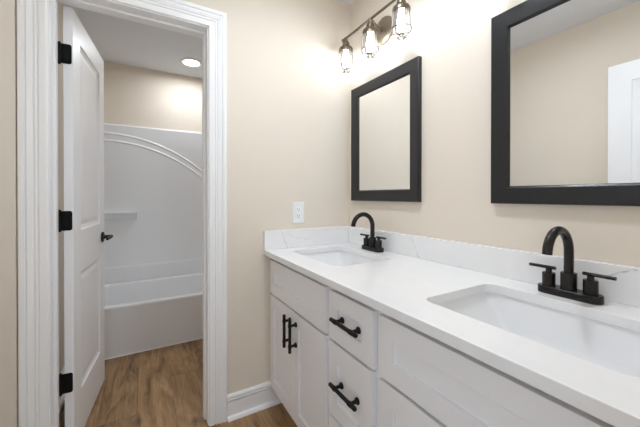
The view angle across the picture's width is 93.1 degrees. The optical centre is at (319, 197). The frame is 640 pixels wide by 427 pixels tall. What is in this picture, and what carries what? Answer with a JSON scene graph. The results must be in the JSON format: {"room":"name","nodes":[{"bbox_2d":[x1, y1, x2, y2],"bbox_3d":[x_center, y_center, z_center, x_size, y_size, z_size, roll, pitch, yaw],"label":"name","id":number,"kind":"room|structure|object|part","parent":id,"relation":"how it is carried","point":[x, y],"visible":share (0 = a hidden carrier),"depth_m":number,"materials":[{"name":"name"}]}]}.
{"room":"bathroom","nodes":[
{"label":"bathroom","id":0,"kind":"room"},
{"bbox_2d":[0,0,67,426],"bbox_3d":[-1.307,-0.044,1.269,0.120,2.440,3.622,0,0,-30],"label":"wall","id":1,"kind":"structure","parent":0,"point":[8,20],"depth_m":1.14,"materials":[{"name":"beige paint"}]},
{"bbox_2d":[59,365,64,412],"bbox_3d":[-1.474,1.109,1.713,0.030,0.128,0.903,0,0,-30],"label":"baseboard","id":2,"kind":"structure","parent":1,"relation":"attached to","point":[61,398],"depth_m":1.74,"materials":[{"name":"white wood"}]},
{"bbox_2d":[104,61,201,282],"bbox_3d":[-1.383,-0.053,3.248,1.728,2.440,0.120,0,0,-30],"label":"wall","id":3,"kind":"structure","parent":0,"point":[133,96],"depth_m":3.00,"materials":[{"name":"beige paint"}]},
{"bbox_2d":[59,338,297,426],"bbox_3d":[-0.333,1.200,1.316,1.848,0.050,4.527,0,0,-30],"label":"floor","id":4,"kind":"structure","parent":0,"point":[159,387],"depth_m":1.79,"materials":[{"name":"brown wood"}]},
{"bbox_2d":[104,272,202,359],"bbox_3d":[-1.240,0.982,2.806,1.526,0.372,0.756,0,0,-30],"label":"bathtub","id":5,"kind":"object","parent":4,"relation":"on","point":[154,313],"visible":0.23,"depth_m":2.42,"materials":[{"name":"white plastic"}]},
{"bbox_2d":[104,123,202,283],"bbox_3d":[-1.249,0.052,2.818,1.526,1.486,0.765,0,0,-30],"label":"shower surround","id":6,"kind":"object","parent":5,"relation":"on","point":[153,179],"visible":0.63,"depth_m":3.00,"materials":[{"name":"white plastic"}]},
{"bbox_2d":[104,211,136,219],"bbox_3d":[-1.912,0.169,2.829,0.352,0.078,0.044,0,0,-30],"label":"corner shelf","id":7,"kind":"object","parent":6,"relation":"attached to","point":[108,215],"depth_m":2.85,"materials":[{"name":"white plastic"}]},
{"bbox_2d":[270,259,330,426],"bbox_3d":[0.090,0.748,1.588,0.593,0.852,0.616,0,0,-30],"label":"vanity cabinet","id":8,"kind":"object","parent":4,"relation":"on","point":[299,303],"visible":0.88,"depth_m":1.41,"materials":[{"name":"white paint"}]},
{"bbox_3d":[-0.200,0.809,1.600,0.019,0.522,0.303,0,0,-30],"label":"door","id":9,"kind":"part","parent":8,"relation":"part of","materials":[{"name":"white paint"}]},
{"bbox_3d":[-0.164,0.646,1.476,0.042,0.158,0.024,0,0,-30],"label":"pull handle","id":10,"kind":"part","parent":8,"relation":"part of","materials":[{"name":"black metal"}]},
{"bbox_3d":[-0.131,0.646,1.419,0.042,0.158,0.024,0,0,-30],"label":"pull handle","id":11,"kind":"part","parent":8,"relation":"part of","materials":[{"name":"black metal"}]},
{"bbox_3d":[-0.047,0.810,1.335,0.019,0.522,0.303,0,0,-30],"label":"door","id":12,"kind":"part","parent":8,"relation":"part of","materials":[{"name":"white paint"}]},
{"bbox_2d":[263,242,639,426],"bbox_3d":[0.324,0.308,1.187,0.593,0.028,1.545,0,0,-30],"label":"countertop","id":13,"kind":"structure","parent":8,"relation":"on","point":[407,289],"depth_m":0.79,"materials":[{"name":"white stone"}]},
{"bbox_2d":[301,251,377,266],"bbox_3d":[0.096,0.396,1.565,0.390,0.150,0.513,0,0,-30],"label":"undermount sink","id":14,"kind":"object","parent":13,"relation":"in","point":[333,258],"visible":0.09,"depth_m":1.77,"materials":[{"name":"white ceramic"}]},
{"bbox_2d":[351,212,385,252],"bbox_3d":[0.265,0.184,1.689,0.184,0.214,0.178,0,0,6],"label":"faucet","id":15,"kind":"object","parent":13,"relation":"on","point":[370,244],"visible":1,"depth_m":1.66,"materials":[{"name":"metal"}]},
{"bbox_3d":[0.238,0.173,1.656,0.164,0.192,0.040,0,0,-30],"label":"spout","id":16,"kind":"part","parent":15,"relation":"part of","materials":[{"name":"metal"}]},
{"bbox_3d":[0.257,0.239,1.747,0.035,0.061,0.072,0,0,-30],"label":"handle","id":17,"kind":"part","parent":15,"relation":"part of","materials":[{"name":"metal"}]},
{"bbox_3d":[0.292,0.280,1.687,0.052,0.022,0.161,0,0,-30],"label":"plate","id":18,"kind":"part","parent":15,"relation":"part of","materials":[{"name":"metal"}]},
{"bbox_3d":[0.327,0.239,1.627,0.035,0.061,0.072,0,0,-30],"label":"handle","id":19,"kind":"part","parent":15,"relation":"part of","materials":[{"name":"metal"}]},
{"bbox_2d":[436,292,639,376],"bbox_3d":[0.555,0.400,0.771,0.390,0.150,0.516,0,0,-30],"label":"undermount sink","id":20,"kind":"object","parent":13,"relation":"in","point":[616,348],"visible":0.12,"depth_m":0.87,"materials":[{"name":"white ceramic"}]},
{"bbox_2d":[529,226,616,304],"bbox_3d":[0.717,0.188,0.908,0.184,0.214,0.178,0,0,6],"label":"faucet","id":21,"kind":"object","parent":13,"relation":"on","point":[567,288],"visible":1,"depth_m":0.89,"materials":[{"name":"metal"}]},
{"bbox_3d":[0.709,0.242,0.966,0.035,0.061,0.072,0,0,-30],"label":"handle","id":22,"kind":"part","parent":21,"relation":"part of","materials":[{"name":"metal"}]},
{"bbox_3d":[0.690,0.177,0.875,0.164,0.192,0.040,0,0,-30],"label":"spout","id":23,"kind":"part","parent":21,"relation":"part of","materials":[{"name":"metal"}]},
{"bbox_3d":[0.743,0.284,0.906,0.052,0.022,0.161,0,0,-30],"label":"plate","id":24,"kind":"part","parent":21,"relation":"part of","materials":[{"name":"metal"}]},
{"bbox_3d":[0.778,0.243,0.846,0.035,0.061,0.072,0,0,-30],"label":"handle","id":25,"kind":"part","parent":21,"relation":"part of","materials":[{"name":"metal"}]},
{"bbox_2d":[328,288,380,426],"bbox_3d":[0.322,0.749,1.194,0.586,0.852,0.298,0,0,-30],"label":"base cabinet","id":26,"kind":"object","parent":4,"relation":"on","point":[354,376],"visible":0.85,"depth_m":1.04,"materials":[{"name":"white paint"}]},
{"bbox_3d":[0.106,0.955,1.072,0.019,0.235,0.258,0,0,-30],"label":"drawer","id":27,"kind":"part","parent":26,"relation":"part of","materials":[{"name":"white paint"}]},
{"bbox_3d":[0.086,0.689,1.060,0.042,0.024,0.158,0,0,-30],"label":"pull handle","id":28,"kind":"part","parent":26,"relation":"part of","materials":[{"name":"black metal"}]},
{"bbox_3d":[0.088,0.447,1.054,0.042,0.024,0.158,0,0,-30],"label":"pull handle","id":29,"kind":"part","parent":26,"relation":"part of","materials":[{"name":"black metal"}]},
{"bbox_3d":[0.106,0.689,1.071,0.019,0.278,0.258,0,0,-30],"label":"drawer","id":30,"kind":"part","parent":26,"relation":"part of","materials":[{"name":"white paint"}]},
{"bbox_3d":[0.108,0.447,1.065,0.019,0.185,0.262,0,0,-30],"label":"drawer","id":31,"kind":"part","parent":26,"relation":"part of","materials":[{"name":"white paint"}]},
{"bbox_2d":[379,312,614,426],"bbox_3d":[0.548,0.751,0.796,0.593,0.852,0.616,0,0,-30],"label":"vanity cabinet","id":32,"kind":"object","parent":4,"relation":"on","point":[425,381],"visible":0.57,"depth_m":0.71,"materials":[{"name":"white paint"}]},
{"bbox_3d":[0.262,0.812,0.801,0.019,0.522,0.298,0,0,-30],"label":"door","id":33,"kind":"part","parent":32,"relation":"part of","materials":[{"name":"white paint"}]},
{"bbox_2d":[68,0,354,78],"bbox_3d":[-0.559,-1.296,1.696,1.848,0.060,3.622,0,0,-30],"label":"ceiling","id":34,"kind":"structure","parent":0,"point":[116,40],"depth_m":2.51,"materials":[{"name":"paint"}]},
{"bbox_2d":[180,58,201,66],"bbox_3d":[-1.207,-1.267,2.846,0.202,0.009,0.202,0,0,-30],"label":"recessed light","id":35,"kind":"object","parent":34,"relation":"in","point":[191,62],"visible":0.98,"depth_m":2.84,"materials":[{"name":"white plastic"}]},
{"bbox_2d":[184,0,349,394],"bbox_3d":[-0.533,-0.046,1.655,1.608,2.440,0.125,0,0,-30],"label":"wall","id":36,"kind":"structure","parent":0,"point":[288,96],"depth_m":1.73,"materials":[{"name":"beige paint"}]},
{"bbox_2d":[58,6,112,426],"bbox_3d":[-1.271,0.146,1.656,0.150,2.033,0.625,0,0,-25],"label":"door","id":37,"kind":"structure","parent":36,"relation":"in","point":[81,221],"depth_m":1.53,"materials":[{"name":"white wood"}]},
{"bbox_3d":[-1.356,0.243,1.845,0.150,0.064,0.140,0,0,-25],"label":"handle","id":38,"kind":"part","parent":37,"relation":"part of","materials":[{"name":"black metal"}]},
{"bbox_2d":[16,0,226,426],"bbox_3d":[-0.840,0.104,1.394,0.807,2.142,0.020,0,0,-30],"label":"trim","id":39,"kind":"structure","parent":36,"relation":"attached to","point":[31,15],"depth_m":1.23,"materials":[{"name":"white wood"}]},
{"bbox_2d":[47,0,208,426],"bbox_3d":[-0.877,0.142,1.458,0.653,2.064,0.127,0,0,-30],"label":"trim","id":40,"kind":"structure","parent":36,"relation":"attached to","point":[107,7],"depth_m":1.32,"materials":[{"name":"white wood"}]},
{"bbox_2d":[227,381,281,421],"bbox_3d":[-0.343,1.109,1.681,0.335,0.128,0.030,0,0,-30],"label":"baseboard","id":41,"kind":"structure","parent":36,"relation":"attached to","point":[242,403],"depth_m":1.66,"materials":[{"name":"white wood"}]},
{"bbox_2d":[292,202,303,222],"bbox_3d":[-0.130,0.088,1.811,0.076,0.127,0.008,0,0,-30],"label":"wall outlet","id":42,"kind":"object","parent":36,"relation":"attached to","point":[297,207],"visible":1,"depth_m":1.81,"materials":[{"name":"white plastic"}]},
{"bbox_2d":[296,207,300,217],"bbox_3d":[-0.129,0.088,1.810,0.034,0.067,0.003,0,0,-30],"label":"receptacle","id":43,"kind":"object","parent":42,"relation":"attached to","point":[298,209],"depth_m":1.81,"materials":[{"name":"white plastic"}]},
{"bbox_2d":[263,226,348,249],"bbox_3d":[-0.057,0.238,1.846,0.593,0.106,0.022,0,0,-30],"label":"backsplash","id":44,"kind":"structure","parent":36,"relation":"attached to","point":[289,238],"depth_m":1.81,"materials":[{"name":"white stone"}]},
{"bbox_2d":[349,0,639,266],"bbox_3d":[0.639,-0.045,1.354,0.120,2.440,1.820,0,0,-30],"label":"wall","id":45,"kind":"structure","parent":0,"point":[452,38],"depth_m":1.30,"materials":[{"name":"beige paint"}]},
{"bbox_2d":[338,0,411,72],"bbox_3d":[0.297,-0.890,1.666,0.155,0.248,0.564,0,0,-30],"label":"vanity light","id":46,"kind":"object","parent":45,"relation":"attached to","point":[382,32],"visible":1,"depth_m":1.64,"materials":[{"name":"clear glass"}]},
{"bbox_2d":[338,37,353,72],"bbox_3d":[0.158,-0.872,1.853,0.102,0.210,0.102,0,0,-30],"label":"shade","id":47,"kind":"object","parent":46,"relation":"attached to","point":[346,51],"depth_m":1.84,"materials":[{"name":"glass"}]},
{"bbox_2d":[361,18,379,58],"bbox_3d":[0.274,-0.871,1.653,0.102,0.210,0.102,0,0,-30],"label":"shade","id":48,"kind":"object","parent":46,"relation":"attached to","point":[370,33],"depth_m":1.64,"materials":[{"name":"glass"}]},
{"bbox_3d":[0.311,-0.953,1.674,0.091,0.056,0.032,0,0,-30],"label":"arm","id":49,"kind":"part","parent":46,"relation":"part of","materials":[{"name":"brown metal"}]},
{"bbox_2d":[390,0,411,39],"bbox_3d":[0.390,-0.870,1.453,0.102,0.210,0.102,0,0,-30],"label":"shade","id":50,"kind":"object","parent":46,"relation":"attached to","point":[400,11],"depth_m":1.44,"materials":[{"name":"glass"}]},
{"bbox_2d":[351,56,421,201],"bbox_3d":[0.346,-0.336,1.712,0.025,0.708,0.553,0,0,-30],"label":"wall mirror","id":51,"kind":"object","parent":45,"relation":"attached to","point":[386,110],"visible":1,"depth_m":1.66,"materials":[{"name":"black wood"}]},
{"bbox_2d":[359,75,409,189],"bbox_3d":[0.352,-0.336,1.715,0.006,0.579,0.424,0,0,-30],"label":"mirror glass","id":52,"kind":"object","parent":51,"relation":"attached to","point":[384,108],"depth_m":1.69,"materials":[{"name":"beige mirror"}]},
{"bbox_2d":[349,226,639,307],"bbox_3d":[0.577,0.240,1.320,0.022,0.106,1.522,0,0,-30],"label":"backsplash","id":53,"kind":"structure","parent":45,"relation":"attached to","point":[498,261],"depth_m":1.12,"materials":[{"name":"white stone"}]},
{"bbox_2d":[491,0,639,205],"bbox_3d":[0.801,-0.332,0.926,0.025,0.708,0.553,0,0,-30],"label":"wall mirror","id":54,"kind":"object","parent":45,"relation":"attached to","point":[565,74],"visible":1,"depth_m":0.96,"materials":[{"name":"black wood"}]}
]}

